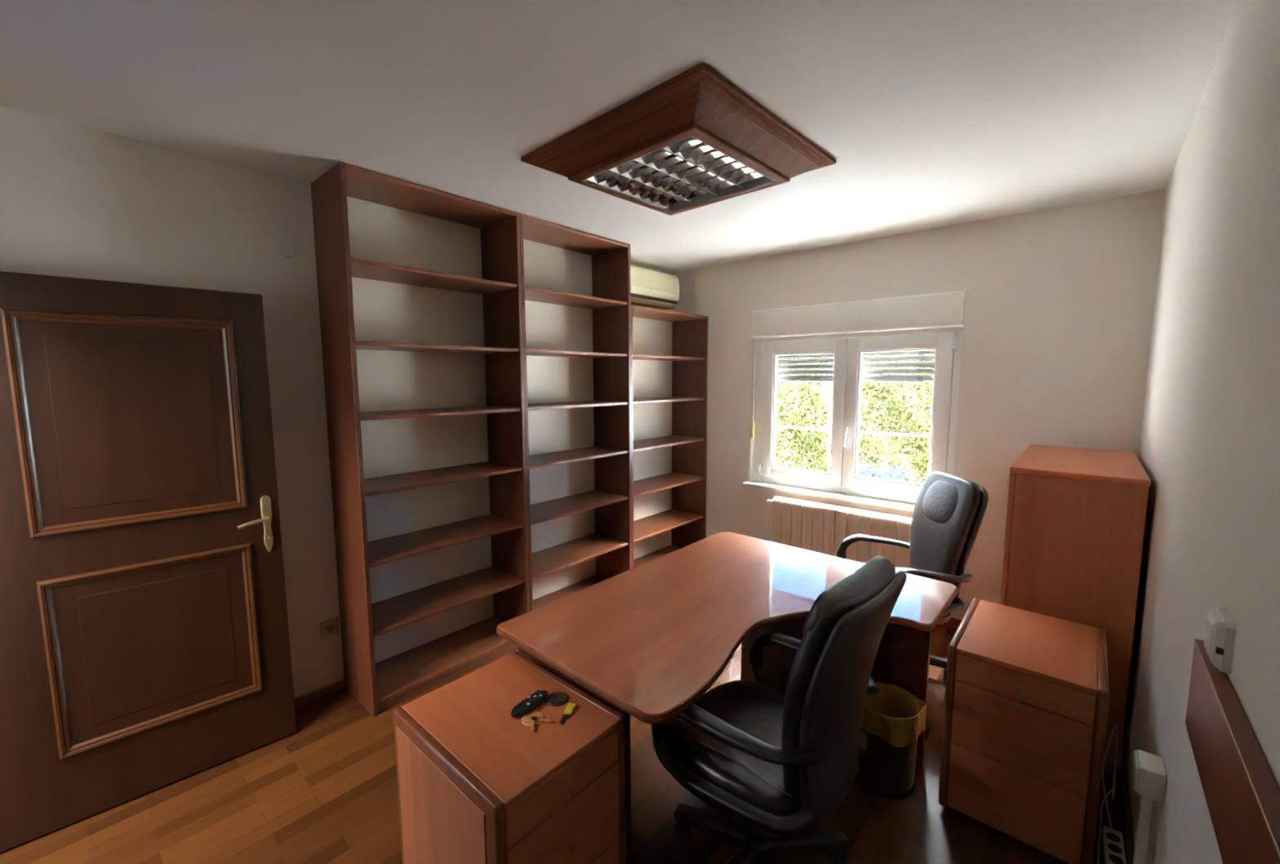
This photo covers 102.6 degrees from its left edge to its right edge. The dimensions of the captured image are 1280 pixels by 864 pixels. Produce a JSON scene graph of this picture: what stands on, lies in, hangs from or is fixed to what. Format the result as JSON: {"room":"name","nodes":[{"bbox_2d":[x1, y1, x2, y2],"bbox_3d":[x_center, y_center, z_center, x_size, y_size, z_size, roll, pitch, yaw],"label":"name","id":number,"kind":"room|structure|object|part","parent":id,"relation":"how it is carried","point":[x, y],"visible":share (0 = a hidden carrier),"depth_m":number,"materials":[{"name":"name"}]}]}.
{"room":"office","nodes":[
{"label":"office","id":0,"kind":"room"},
{"bbox_2d":[0,105,673,697],"bbox_3d":[-1.066,0.000,3.270,0.250,2.514,4.363,5,8,41],"label":"wall","id":1,"kind":"structure","parent":0,"point":[77,201],"depth_m":2.17,"materials":[{"name":"paint"}]},
{"bbox_2d":[277,241,296,257],"bbox_3d":[-1.619,-0.836,2.352,0.008,0.072,0.072,5,8,41],"label":"junction cover","id":2,"kind":"object","parent":1,"relation":"attached to","point":[286,249],"visible":1,"depth_m":2.35,"materials":[{"name":"paint"}]},
{"bbox_2d":[293,679,344,708],"bbox_3d":[-1.909,1.351,2.239,0.014,0.050,1.130,5,8,41],"label":"baseboard","id":3,"kind":"structure","parent":1,"relation":"attached to","point":[317,694],"depth_m":2.57,"materials":[{"name":"brown wood"}]},
{"bbox_2d":[320,617,339,638],"bbox_3d":[-1.569,0.991,2.593,0.014,0.084,0.084,5,8,41],"label":"wall socket","id":4,"kind":"object","parent":1,"relation":"attached to","point":[330,627],"visible":1,"depth_m":2.59,"materials":[{"name":"beige plastic"}]},
{"bbox_2d":[630,264,679,309],"bbox_3d":[-0.001,-1.136,4.028,0.208,0.278,0.785,5,8,41],"label":"air conditioner","id":5,"kind":"object","parent":1,"relation":"attached to","point":[651,288],"visible":0.65,"depth_m":4.02,"materials":[{"name":"beige plastic"}]},
{"bbox_3d":[0.068,-1.179,3.963,0.020,0.140,0.725,5,8,41],"label":"panel","id":6,"kind":"part","parent":5,"relation":"part of","materials":[{"name":"beige"}]},
{"bbox_2d":[0,624,1128,863],"bbox_3d":[-0.409,1.493,1.672,3.073,0.120,5.673,5,8,41],"label":"floor","id":7,"kind":"structure","parent":0,"point":[325,791],"depth_m":1.88,"materials":[{"name":"wood"}]},
{"bbox_2d":[311,161,529,716],"bbox_3d":[-1.104,0.056,2.759,0.368,2.511,0.912,5,8,41],"label":"bookcase","id":8,"kind":"object","parent":7,"relation":"on","point":[420,286],"visible":0.91,"depth_m":2.80,"materials":[{"name":"brown wood"}]},
{"bbox_3d":[-1.397,0.093,2.426,0.367,2.511,0.022,5,8,41],"label":"panel","id":9,"kind":"part","parent":8,"relation":"part of","materials":[{"name":"brown wood"}]},
{"bbox_3d":[-1.240,0.045,2.878,0.004,2.510,0.869,5,8,41],"label":"panel","id":10,"kind":"part","parent":8,"relation":"part of","materials":[{"name":"beige"}]},
{"bbox_3d":[-1.106,-1.181,2.626,0.361,0.022,0.869,5,8,41],"label":"panel","id":11,"kind":"part","parent":8,"relation":"part of","materials":[{"name":"brown wood"}]},
{"bbox_3d":[-1.109,-0.796,2.671,0.350,0.019,0.869,5,8,41],"label":"shelf","id":12,"kind":"part","parent":8,"relation":"part of","materials":[{"name":"brown wood"}]},
{"bbox_3d":[-1.107,-0.441,2.708,0.350,0.019,0.869,5,8,41],"label":"shelf","id":13,"kind":"part","parent":8,"relation":"part of","materials":[{"name":"brown wood"}]},
{"bbox_3d":[-1.107,-0.106,2.744,0.350,0.019,0.869,5,8,41],"label":"shelf","id":14,"kind":"part","parent":8,"relation":"part of","materials":[{"name":"brown wood"}]},
{"bbox_3d":[-1.105,0.240,2.781,0.350,0.019,0.869,5,8,41],"label":"shelf","id":15,"kind":"part","parent":8,"relation":"part of","materials":[{"name":"brown wood"}]},
{"bbox_3d":[-1.103,1.248,2.888,0.350,0.019,0.869,5,8,41],"label":"shelf","id":16,"kind":"part","parent":8,"relation":"part of","materials":[{"name":"brown wood"}]},
{"bbox_3d":[-1.105,0.576,2.817,0.350,0.019,0.869,5,8,41],"label":"shelf","id":17,"kind":"part","parent":8,"relation":"part of","materials":[{"name":"brown wood"}]},
{"bbox_3d":[-1.103,0.914,2.852,0.350,0.019,0.869,5,8,41],"label":"shelf","id":18,"kind":"part","parent":8,"relation":"part of","materials":[{"name":"brown wood"}]},
{"bbox_3d":[-0.810,0.020,3.092,0.367,2.511,0.022,5,8,41],"label":"panel","id":19,"kind":"part","parent":8,"relation":"part of","materials":[{"name":"brown wood"}]},
{"bbox_2d":[393,651,625,863],"bbox_3d":[-0.371,1.126,1.502,0.553,0.645,0.434,5,8,41],"label":"drawer pedestal","id":20,"kind":"object","parent":7,"relation":"on","point":[476,785],"visible":1,"depth_m":1.37,"materials":[{"name":"brown wood"}]},
{"bbox_3d":[-0.525,1.140,1.354,0.455,0.560,0.007,5,8,41],"label":"panel","id":21,"kind":"part","parent":20,"relation":"part of","materials":[{"name":"brown wood"}]},
{"bbox_3d":[-0.512,1.132,1.358,0.530,0.625,0.026,5,8,41],"label":"edge trim","id":22,"kind":"part","parent":20,"relation":"part of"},
{"bbox_3d":[-0.381,0.818,1.477,0.529,0.018,0.376,5,8,41],"label":"panel","id":23,"kind":"part","parent":20,"relation":"part of","materials":[{"name":"brown wood"}]},
{"bbox_2d":[511,689,547,717],"bbox_3d":[-0.322,0.793,1.500,0.044,0.024,0.132,4,7,35],"label":"remote control","id":24,"kind":"object","parent":20,"relation":"on","point":[535,699],"visible":1,"depth_m":1.49,"materials":[{"name":"black plastic"}]},
{"bbox_2d":[521,711,551,731],"bbox_3d":[-0.295,0.806,1.439,0.065,0.011,0.083,-5,8,-39],"label":"key","id":25,"kind":"object","parent":20,"relation":"on","point":[532,718],"visible":1,"depth_m":1.44,"materials":[{"name":"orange metal"}]},
{"bbox_2d":[546,691,568,706],"bbox_3d":[-0.249,0.796,1.535,0.066,0.010,0.066,5,8,41],"label":"round metal fitting","id":26,"kind":"object","parent":20,"relation":"on","point":[557,698],"visible":1,"depth_m":1.53,"materials":[{"name":"brown metal"}]},
{"bbox_3d":[-0.189,0.896,1.317,0.018,0.100,0.372,5,8,41],"label":"drawer","id":27,"kind":"part","parent":20,"relation":"part of","materials":[{"name":"brown wood"}]},
{"bbox_3d":[-0.188,1.066,1.335,0.018,0.234,0.372,5,8,41],"label":"drawer","id":28,"kind":"part","parent":20,"relation":"part of","materials":[{"name":"brown wood"}]},
{"bbox_2d":[559,702,575,724],"bbox_3d":[-0.208,0.804,1.465,0.022,0.009,0.086,1,6,13],"label":"key","id":29,"kind":"object","parent":20,"relation":"on","point":[570,708],"visible":1,"depth_m":1.47,"materials":[{"name":"yellow plastic"}]},
{"bbox_3d":[-0.213,0.809,1.444,0.020,0.002,0.042,1,6,13],"label":"key blade","id":30,"kind":"part","parent":29,"relation":"part of","materials":[{"name":"brown metal"}]},
{"bbox_3d":[-0.247,1.099,1.659,0.530,0.625,0.026,5,8,41],"label":"edge trim","id":31,"kind":"part","parent":20,"relation":"part of","materials":[{"name":"wood"}]},
{"bbox_3d":[-0.172,1.068,1.321,0.025,0.028,0.028,5,8,41],"label":"knob","id":32,"kind":"part","parent":20,"relation":"part of","materials":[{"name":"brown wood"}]},
{"bbox_3d":[-0.188,1.310,1.361,0.018,0.248,0.372,5,8,41],"label":"drawer","id":33,"kind":"part","parent":20,"relation":"part of","materials":[{"name":"brown wood"}]},
{"bbox_2d":[519,213,631,611],"bbox_3d":[-0.502,-0.018,3.443,0.368,2.511,0.915,5,8,41],"label":"bookcase","id":34,"kind":"object","parent":7,"relation":"on","point":[575,283],"visible":0.56,"depth_m":3.63,"materials":[{"name":"brown wood"}]},
{"bbox_3d":[-0.795,0.018,3.109,0.367,2.511,0.022,5,8,41],"label":"panel","id":35,"kind":"part","parent":34,"relation":"part of","materials":[{"name":"brown wood"}]},
{"bbox_3d":[-0.638,-0.030,3.562,0.004,2.510,0.872,5,8,41],"label":"panel","id":36,"kind":"part","parent":34,"relation":"part of","materials":[{"name":"beige"}]},
{"bbox_3d":[-0.500,1.174,3.572,0.350,0.019,0.872,5,8,41],"label":"shelf","id":37,"kind":"part","parent":34,"relation":"part of","materials":[{"name":"brown wood"}]},
{"bbox_3d":[-0.504,-1.255,3.310,0.361,0.022,0.872,5,8,41],"label":"panel","id":38,"kind":"part","parent":34,"relation":"part of","materials":[{"name":"brown wood"}]},
{"bbox_3d":[-0.507,-0.871,3.355,0.350,0.019,0.872,5,8,41],"label":"shelf","id":39,"kind":"part","parent":34,"relation":"part of","materials":[{"name":"brown wood"}]},
{"bbox_3d":[-0.505,-0.516,3.393,0.350,0.019,0.872,5,8,41],"label":"shelf","id":40,"kind":"part","parent":34,"relation":"part of","materials":[{"name":"brown wood"}]},
{"bbox_3d":[-0.504,-0.180,3.428,0.350,0.019,0.872,5,8,41],"label":"shelf","id":41,"kind":"part","parent":34,"relation":"part of","materials":[{"name":"brown wood"}]},
{"bbox_3d":[-0.503,0.166,3.465,0.350,0.019,0.872,5,8,41],"label":"shelf","id":42,"kind":"part","parent":34,"relation":"part of","materials":[{"name":"brown wood"}]},
{"bbox_3d":[-0.502,0.502,3.501,0.350,0.019,0.872,5,8,41],"label":"shelf","id":43,"kind":"part","parent":34,"relation":"part of","materials":[{"name":"brown wood"}]},
{"bbox_3d":[-0.501,0.840,3.537,0.350,0.019,0.872,5,8,41],"label":"shelf","id":44,"kind":"part","parent":34,"relation":"part of","materials":[{"name":"brown wood"}]},
{"bbox_3d":[-0.207,-0.055,3.777,0.367,2.511,0.022,5,8,41],"label":"panel","id":45,"kind":"part","parent":34,"relation":"part of","materials":[{"name":"brown wood"}]},
{"bbox_2d":[630,304,707,568],"bbox_3d":[0.119,0.105,4.170,0.368,2.108,0.967,5,8,41],"label":"bookcase","id":46,"kind":"object","parent":7,"relation":"on","point":[669,348],"visible":0.57,"depth_m":4.42,"materials":[{"name":"brown wood"}]},
{"bbox_3d":[-0.192,0.144,3.816,0.367,2.108,0.022,5,8,41],"label":"panel","id":47,"kind":"part","parent":46,"relation":"part of","materials":[{"name":"brown wood"}]},
{"bbox_3d":[-0.018,0.094,4.288,0.004,2.107,0.924,5,8,41],"label":"panel","id":48,"kind":"part","parent":46,"relation":"part of","materials":[{"name":"beige"}]},
{"bbox_3d":[0.120,1.097,4.277,0.350,0.019,0.924,5,8,41],"label":"shelf","id":49,"kind":"part","parent":46,"relation":"part of","materials":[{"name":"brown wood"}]},
{"bbox_3d":[0.119,0.763,4.242,0.350,0.019,0.924,5,8,41],"label":"shelf","id":50,"kind":"part","parent":46,"relation":"part of","materials":[{"name":"brown wood"}]},
{"bbox_3d":[0.118,0.425,4.206,0.350,0.019,0.924,5,8,41],"label":"shelf","id":51,"kind":"part","parent":46,"relation":"part of","materials":[{"name":"brown wood"}]},
{"bbox_3d":[0.117,0.089,4.170,0.350,0.019,0.924,5,8,41],"label":"shelf","id":52,"kind":"part","parent":46,"relation":"part of","materials":[{"name":"brown wood"}]},
{"bbox_3d":[0.116,-0.257,4.133,0.350,0.019,0.924,5,8,41],"label":"shelf","id":53,"kind":"part","parent":46,"relation":"part of","materials":[{"name":"brown wood"}]},
{"bbox_3d":[0.115,-0.593,4.098,0.350,0.019,0.924,5,8,41],"label":"shelf","id":54,"kind":"part","parent":46,"relation":"part of","materials":[{"name":"brown wood"}]},
{"bbox_3d":[0.118,-0.931,4.058,0.361,0.022,0.924,5,8,41],"label":"panel","id":55,"kind":"part","parent":46,"relation":"part of","materials":[{"name":"brown wood"}]},
{"bbox_3d":[0.430,0.067,4.523,0.367,2.108,0.022,5,8,41],"label":"panel","id":56,"kind":"part","parent":46,"relation":"part of","materials":[{"name":"brown wood"}]},
{"bbox_2d":[496,532,957,863],"bbox_3d":[0.426,1.031,2.068,1.202,0.710,1.556,5,8,41],"label":"desk","id":57,"kind":"object","parent":7,"relation":"on","point":[646,641],"visible":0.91,"depth_m":2.00,"materials":[{"name":"brown wood"}]},
{"bbox_3d":[-0.238,1.081,1.745,0.540,0.682,0.023,5,8,41],"label":"panel","id":58,"kind":"part","parent":57,"relation":"part of","materials":[{"name":"brown wood"}]},
{"bbox_3d":[0.425,0.693,2.032,1.202,0.026,1.556,5,8,41],"label":"edge trim","id":59,"kind":"part","parent":57,"relation":"part of","materials":[{"name":"wood"}]},
{"bbox_3d":[0.847,1.013,2.359,0.848,0.682,0.022,5,8,41],"label":"panel","id":60,"kind":"part","parent":57,"relation":"part of","materials":[{"name":"brown wood"}]},
{"bbox_2d":[651,555,906,863],"bbox_3d":[0.405,0.894,1.600,0.663,1.079,0.615,6,8,44],"label":"office chair","id":61,"kind":"object","parent":7,"relation":"on","point":[775,762],"visible":0.99,"depth_m":1.40,"materials":[{"name":"black leather"}]},
{"bbox_3d":[0.246,1.334,1.749,0.268,0.055,0.056,3,7,30],"label":"leg","id":62,"kind":"part","parent":61,"relation":"part of","materials":[{"name":"black plastic"}]},
{"bbox_3d":[0.357,0.997,1.657,0.530,0.104,0.490,6,8,44],"label":"seat","id":63,"kind":"part","parent":61,"relation":"part of","materials":[{"name":"black leather"}]},
{"bbox_3d":[0.230,0.904,1.408,0.501,0.237,0.123,4,7,32],"label":"armrest","id":64,"kind":"part","parent":61,"relation":"part of","materials":[{"name":"black plastic"}]},
{"bbox_3d":[0.264,1.355,1.558,0.268,0.055,0.056,-6,8,-41],"label":"leg","id":65,"kind":"part","parent":61,"relation":"part of","materials":[{"name":"black plastic"}]},
{"bbox_3d":[0.453,1.358,1.516,0.056,0.055,0.268,-3,7,-23],"label":"leg","id":66,"kind":"part","parent":61,"relation":"part of","materials":[{"name":"black plastic"}]},
{"bbox_3d":[0.550,1.341,1.681,0.268,0.055,0.056,-1,6,-5],"label":"leg","id":67,"kind":"part","parent":61,"relation":"part of","materials":[{"name":"black plastic"}]},
{"bbox_3d":[0.591,0.863,1.778,0.123,0.237,0.501,-4,7,-33],"label":"armrest","id":68,"kind":"part","parent":61,"relation":"part of","materials":[{"name":"black plastic"}]},
{"bbox_3d":[0.557,0.699,1.429,0.186,0.643,0.444,6,8,44],"label":"backrest","id":69,"kind":"part","parent":61,"relation":"part of","materials":[{"name":"black leather"}]},
{"bbox_2d":[802,555,891,634],"bbox_3d":[0.580,0.448,1.380,0.105,0.144,0.435,6,8,44],"label":"cushion","id":70,"kind":"object","parent":61,"relation":"on","point":[833,611],"depth_m":1.25,"materials":[{"name":"black leather"}]},
{"bbox_2d":[765,496,911,568],"bbox_3d":[1.444,0.867,3.612,1.176,0.703,0.180,5,8,41],"label":"radiator","id":71,"kind":"object","parent":7,"relation":"on","point":[819,527],"visible":0.53,"depth_m":3.56,"materials":[{"name":"beige metal"}]},
{"bbox_2d":[856,681,926,799],"bbox_3d":[0.981,1.221,2.041,0.248,0.334,0.244,5,8,41],"label":"waste bin","id":72,"kind":"object","parent":7,"relation":"on","point":[893,718],"visible":0.74,"depth_m":1.96,"materials":[{"name":"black plastic"}]},
{"bbox_2d":[836,471,988,678],"bbox_3d":[1.422,0.768,2.790,0.663,1.073,0.615,0,6,-1],"label":"office chair","id":73,"kind":"object","parent":7,"relation":"on","point":[948,512],"visible":0.52,"depth_m":2.66,"materials":[{"name":"black leather"}]},
{"bbox_3d":[1.427,0.727,3.046,0.501,0.235,0.123,1,6,11],"label":"armrest","id":74,"kind":"part","parent":73,"relation":"part of","materials":[{"name":"black plastic"}]},
{"bbox_3d":[1.357,0.873,2.800,0.530,0.104,0.490,0,6,-1],"label":"seat","id":75,"kind":"part","parent":73,"relation":"part of","materials":[{"name":"leather"}]},
{"bbox_3d":[1.434,0.782,2.531,0.501,0.235,0.123,-2,6,-13],"label":"armrest","id":76,"kind":"part","parent":73,"relation":"part of","materials":[{"name":"black plastic"}]},
{"bbox_3d":[1.546,1.222,2.768,0.268,0.055,0.056,3,7,25],"label":"leg","id":77,"kind":"part","parent":73,"relation":"part of","materials":[{"name":"black plastic"}]},
{"bbox_2d":[922,480,958,523],"bbox_3d":[1.629,0.372,2.751,0.105,0.251,0.330,0,6,-1],"label":"cushion","id":78,"kind":"object","parent":73,"relation":"on","point":[940,498],"depth_m":2.73,"materials":[{"name":"black leather"}]},
{"bbox_3d":[1.636,0.553,2.770,0.186,0.643,0.444,0,6,-1],"label":"backrest","id":79,"kind":"part","parent":73,"relation":"part of","materials":[{"name":"black leather"}]},
{"bbox_2d":[938,597,1109,863],"bbox_3d":[1.426,1.077,1.913,0.434,0.645,0.573,5,8,41],"label":"drawer pedestal","id":80,"kind":"object","parent":7,"relation":"on","point":[1026,702],"visible":1,"depth_m":1.74,"materials":[{"name":"brown wood"}]},
{"bbox_3d":[1.289,1.052,2.060,0.026,0.625,0.530,5,8,41],"label":"edge trim","id":81,"kind":"part","parent":80,"relation":"part of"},
{"bbox_3d":[1.259,1.265,1.741,0.028,0.028,0.025,5,8,41],"label":"knob","id":82,"kind":"part","parent":80,"relation":"part of","materials":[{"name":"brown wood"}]},
{"bbox_3d":[1.258,1.022,1.715,0.028,0.028,0.025,5,8,41],"label":"knob","id":83,"kind":"part","parent":80,"relation":"part of","materials":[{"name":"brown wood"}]},
{"bbox_3d":[1.273,1.264,1.757,0.372,0.248,0.018,5,8,41],"label":"drawer","id":84,"kind":"part","parent":80,"relation":"part of","materials":[{"name":"brown wood"}]},
{"bbox_3d":[1.273,1.020,1.731,0.372,0.234,0.018,5,8,41],"label":"drawer","id":85,"kind":"part","parent":80,"relation":"part of","materials":[{"name":"brown wood"}]},
{"bbox_3d":[1.272,0.850,1.713,0.372,0.100,0.018,5,8,41],"label":"drawer","id":86,"kind":"part","parent":80,"relation":"part of","materials":[{"name":"brown wood"}]},
{"bbox_3d":[1.439,0.767,1.897,0.376,0.018,0.529,5,8,41],"label":"panel","id":87,"kind":"part","parent":80,"relation":"part of","materials":[{"name":"brown wood"}]},
{"bbox_3d":[1.591,1.079,1.797,0.026,0.625,0.530,5,8,41],"label":"edge trim","id":88,"kind":"part","parent":80,"relation":"part of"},
{"bbox_3d":[1.606,1.087,1.795,0.007,0.560,0.455,5,8,41],"label":"panel","id":89,"kind":"part","parent":80,"relation":"part of","materials":[{"name":"brown wood"}]},
{"bbox_2d":[1000,444,1151,773],"bbox_3d":[2.049,0.728,2.486,0.461,1.215,0.973,5,8,41],"label":"cabinet","id":90,"kind":"object","parent":7,"relation":"on","point":[1075,524],"visible":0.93,"depth_m":2.07,"materials":[{"name":"brown wood"}]},
{"bbox_3d":[1.750,0.721,2.428,0.020,1.132,0.479,5,8,41],"label":"door","id":91,"kind":"part","parent":90,"relation":"part of","materials":[{"name":"brown wood"}]},
{"bbox_3d":[2.059,0.137,2.412,0.428,0.025,0.973,5,8,41],"label":"panel","id":92,"kind":"part","parent":90,"relation":"part of","materials":[{"name":"brown wood"}]},
{"bbox_2d":[1097,788,1112,863],"bbox_3d":[1.630,1.409,1.800,0.032,0.006,0.562,6,8,44],"label":"cable","id":93,"kind":"object","parent":7,"relation":"on","point":[1111,790],"visible":0.92,"depth_m":1.82,"materials":[{"name":"beige plastic"}]},
{"bbox_2d":[1102,723,1118,828],"bbox_3d":[1.743,1.269,1.899,0.042,0.259,0.284,5,8,41],"label":"power cable","id":94,"kind":"object","parent":7,"relation":"on","point":[1116,726],"visible":0.96,"depth_m":1.97,"materials":[{"name":"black plastic"}]},
{"bbox_2d":[1102,825,1126,863],"bbox_3d":[1.567,1.404,1.693,0.052,0.038,0.240,5,8,39],"label":"power strip","id":95,"kind":"object","parent":7,"relation":"on","point":[1113,848],"visible":1,"depth_m":1.71,"materials":[{"name":"beige plastic"}]},
{"bbox_2d":[1106,832,1120,842],"bbox_3d":[1.612,1.380,1.746,0.036,0.002,0.036,5,8,39],"label":"outlet","id":96,"kind":"object","parent":95,"relation":"attached to","point":[1110,837],"depth_m":1.74,"materials":[{"name":"black"}]},
{"bbox_2d":[1107,843,1122,853],"bbox_3d":[1.579,1.385,1.705,0.036,0.002,0.036,5,8,39],"label":"outlet","id":97,"kind":"object","parent":95,"relation":"attached to","point":[1112,847],"depth_m":1.71,"materials":[{"name":"black"}]},
{"bbox_2d":[1108,853,1124,863],"bbox_3d":[1.546,1.389,1.665,0.036,0.002,0.036,5,8,39],"label":"outlet","id":98,"kind":"object","parent":95,"relation":"attached to","point":[1113,858],"depth_m":1.67,"materials":[{"name":"black"}]},
{"bbox_2d":[0,0,1240,272],"bbox_3d":[0.166,-1.238,2.052,3.533,0.200,4.363,5,8,41],"label":"ceiling","id":99,"kind":"structure","parent":0,"point":[930,113],"depth_m":1.63,"materials":[{"name":"white paint"}]},
{"bbox_2d":[520,62,835,215],"bbox_3d":[0.167,-1.101,2.154,0.936,0.094,0.936,6,8,43],"label":"ceiling lamp","id":100,"kind":"object","parent":99,"relation":"attached to","point":[695,139],"visible":1,"depth_m":1.94,"materials":[{"name":"brown wood"}]},
{"bbox_3d":[0.167,-1.063,2.158,0.664,0.016,0.664,6,8,43],"label":"frame","id":101,"kind":"part","parent":100,"relation":"part of","materials":[{"name":"brown wood"}]},
{"bbox_2d":[673,188,1165,619],"bbox_3d":[1.524,-0.057,3.734,3.033,2.514,0.250,5,8,41],"label":"wall","id":102,"kind":"structure","parent":0,"point":[1059,305],"depth_m":3.03,"materials":[{"name":"paint"}]},
{"bbox_2d":[748,338,755,437],"bbox_3d":[0.894,-0.343,4.075,0.044,0.785,0.022,5,8,41],"label":"strap","id":103,"kind":"object","parent":102,"relation":"attached to","point":[751,424],"visible":1,"depth_m":4.09,"materials":[{"name":"yellow"}]},
{"bbox_2d":[742,290,966,511],"bbox_3d":[1.501,-0.215,3.718,1.800,1.393,0.378,5,8,41],"label":"window","id":104,"kind":"structure","parent":102,"relation":"in","point":[842,482],"depth_m":3.61,"materials":[{"name":"white plastic"}]},
{"bbox_3d":[1.231,-0.157,3.900,0.656,1.064,0.065,5,8,41],"label":"sash","id":105,"kind":"part","parent":104,"relation":"part of","materials":[{"name":"white plastic"}]},
{"bbox_3d":[1.424,0.462,3.694,1.475,0.022,0.130,5,8,41],"label":"sill","id":106,"kind":"part","parent":104,"relation":"part of","materials":[{"name":"stone"}]},
{"bbox_3d":[1.460,0.045,3.642,0.029,0.161,0.059,3,7,28],"label":"handle","id":107,"kind":"part","parent":104,"relation":"part of","materials":[{"name":"white plastic"}]},
{"bbox_2d":[777,350,935,382],"bbox_3d":[1.525,-0.534,3.712,1.400,0.338,0.014,5,8,41],"label":"shutter","id":108,"kind":"object","parent":104,"relation":"attached to","point":[882,378],"depth_m":3.61,"materials":[{"name":"grey"}]},
{"bbox_3d":[1.725,-0.113,3.470,0.652,1.064,0.065,5,8,41],"label":"sash","id":109,"kind":"part","parent":104,"relation":"part of","materials":[{"name":"white plastic"}]},
{"bbox_2d":[941,617,961,629],"bbox_3d":[1.405,1.169,3.796,2.200,0.065,0.014,5,8,41],"label":"baseboard","id":110,"kind":"structure","parent":102,"relation":"attached to","point":[953,623],"depth_m":3.27,"materials":[{"name":"brown wood"}]},
{"bbox_2d":[1124,0,1279,863],"bbox_3d":[1.405,0.222,1.120,0.250,2.514,4.363,5,8,41],"label":"wall","id":111,"kind":"structure","parent":0,"point":[1209,452],"depth_m":1.18,"materials":[{"name":"paint"}]},
{"bbox_2d":[1120,730,1134,863],"bbox_3d":[1.255,1.444,1.275,0.014,0.050,3.998,5,8,41],"label":"baseboard","id":112,"kind":"structure","parent":111,"relation":"attached to","point":[1126,792],"depth_m":1.86,"materials":[{"name":"brown wood"}]},
{"bbox_2d":[1133,794,1154,863],"bbox_3d":[1.346,1.199,1.384,0.024,0.515,0.024,5,8,41],"label":"cable conduit","id":113,"kind":"object","parent":111,"relation":"attached to","point":[1146,804],"visible":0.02,"depth_m":1.36,"materials":[{"name":"beige plastic"}]},
{"bbox_2d":[1132,749,1166,802],"bbox_3d":[1.344,0.905,1.354,0.056,0.075,0.090,5,8,41],"label":"junction box","id":114,"kind":"object","parent":111,"relation":"attached to","point":[1148,771],"visible":1,"depth_m":1.33,"materials":[{"name":"beige plastic"}]},
{"bbox_3d":[1.325,0.904,1.370,0.007,0.067,0.084,5,8,41],"label":"lid","id":115,"kind":"part","parent":114,"relation":"part of","materials":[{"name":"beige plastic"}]},
{"bbox_2d":[1204,606,1235,674],"bbox_3d":[1.024,0.365,0.908,0.026,0.090,0.080,5,8,41],"label":"socket","id":116,"kind":"object","parent":111,"relation":"attached to","point":[1220,625],"visible":1,"depth_m":0.88,"materials":[{"name":"beige plastic"}]},
{"bbox_2d":[1185,637,1279,863],"bbox_3d":[0.554,0.565,0.388,0.026,0.181,1.670,5,8,41],"label":"wall rail","id":117,"kind":"object","parent":111,"relation":"attached to","point":[1242,791],"visible":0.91,"depth_m":0.75,"materials":[{"name":"brown wood"}]},
{"bbox_3d":[-1.234,0.285,0.600,3.033,2.514,0.100,5,8,41],"label":"wall","id":118,"kind":"structure","parent":0,"visible":0},
{"bbox_2d":[0,271,296,852],"bbox_3d":[-1.871,0.430,1.900,0.898,1.937,0.098,-6,8,-44],"label":"door","id":119,"kind":"structure","parent":118,"relation":"in","point":[144,641],"depth_m":1.89,"materials":[{"name":"brown wood"}]},
{"bbox_3d":[-1.839,-0.041,1.885,0.588,0.762,0.017,-6,8,-44],"label":"panel moulding","id":120,"kind":"part","parent":119,"relation":"part of","materials":[{"name":"wood"}]},
{"bbox_3d":[-1.844,-0.042,1.891,0.418,0.592,0.003,-6,8,-44],"label":"panel","id":121,"kind":"part","parent":119,"relation":"part of","materials":[{"name":"wood"}]},
{"bbox_3d":[-1.836,0.812,1.976,0.588,0.652,0.017,-6,8,-44],"label":"panel moulding","id":122,"kind":"part","parent":119,"relation":"part of","materials":[{"name":"wood"}]},
{"bbox_3d":[-1.841,0.811,1.981,0.418,0.482,0.003,-6,8,-44],"label":"panel","id":123,"kind":"part","parent":119,"relation":"part of","materials":[{"name":"wood"}]},
{"bbox_3d":[-1.601,0.376,2.126,0.114,0.031,0.052,-6,8,-44],"label":"handle","id":124,"kind":"part","parent":119,"relation":"part of","materials":[{"name":"gold metal"}]},
{"bbox_3d":[-1.585,0.391,2.181,0.036,0.246,0.008,-6,8,-44],"label":"handle plate","id":125,"kind":"part","parent":119,"relation":"part of","materials":[{"name":"gold metal"}]},
{"label":"outside","id":126,"kind":"structure","parent":0,"visible":0},
{"bbox_2d":[774,391,931,480],"bbox_3d":[20.275,-0.703,24.483,64.000,0.500,55.597,5,8,41],"label":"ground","id":127,"kind":"structure","parent":126,"point":[823,393],"depth_m":19.48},
{"bbox_2d":[774,356,834,471],"bbox_3d":[1.629,-0.150,7.077,2.105,2.293,1.002,5,8,41],"label":"hedge","id":128,"kind":"object","parent":127,"relation":"on","point":[810,442],"visible":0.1,"depth_m":6.43,"materials":[{"name":"green plant"}]},
{"bbox_2d":[776,425,930,437],"bbox_3d":[2.106,0.595,4.725,3.900,1.206,0.034,5,8,41],"label":"fence rail","id":129,"kind":"object","parent":127,"relation":"on","point":[777,426],"visible":0.1,"depth_m":4.66,"materials":[{"name":"silver metal"}]},
{"bbox_2d":[826,353,934,483],"bbox_3d":[3.287,0.001,5.626,2.285,2.285,1.007,5,8,41],"label":"hedge","id":130,"kind":"object","parent":127,"relation":"on","point":[894,399],"visible":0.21,"depth_m":5.76,"materials":[{"name":"green plant"}]},
{"bbox_2d":[857,460,924,482],"bbox_3d":[2.413,0.716,5.182,1.131,0.877,1.081,5,8,41],"label":"shrub","id":131,"kind":"object","parent":127,"relation":"on","point":[891,474],"visible":0.16,"depth_m":5.07,"materials":[{"name":"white plant"}]}
]}

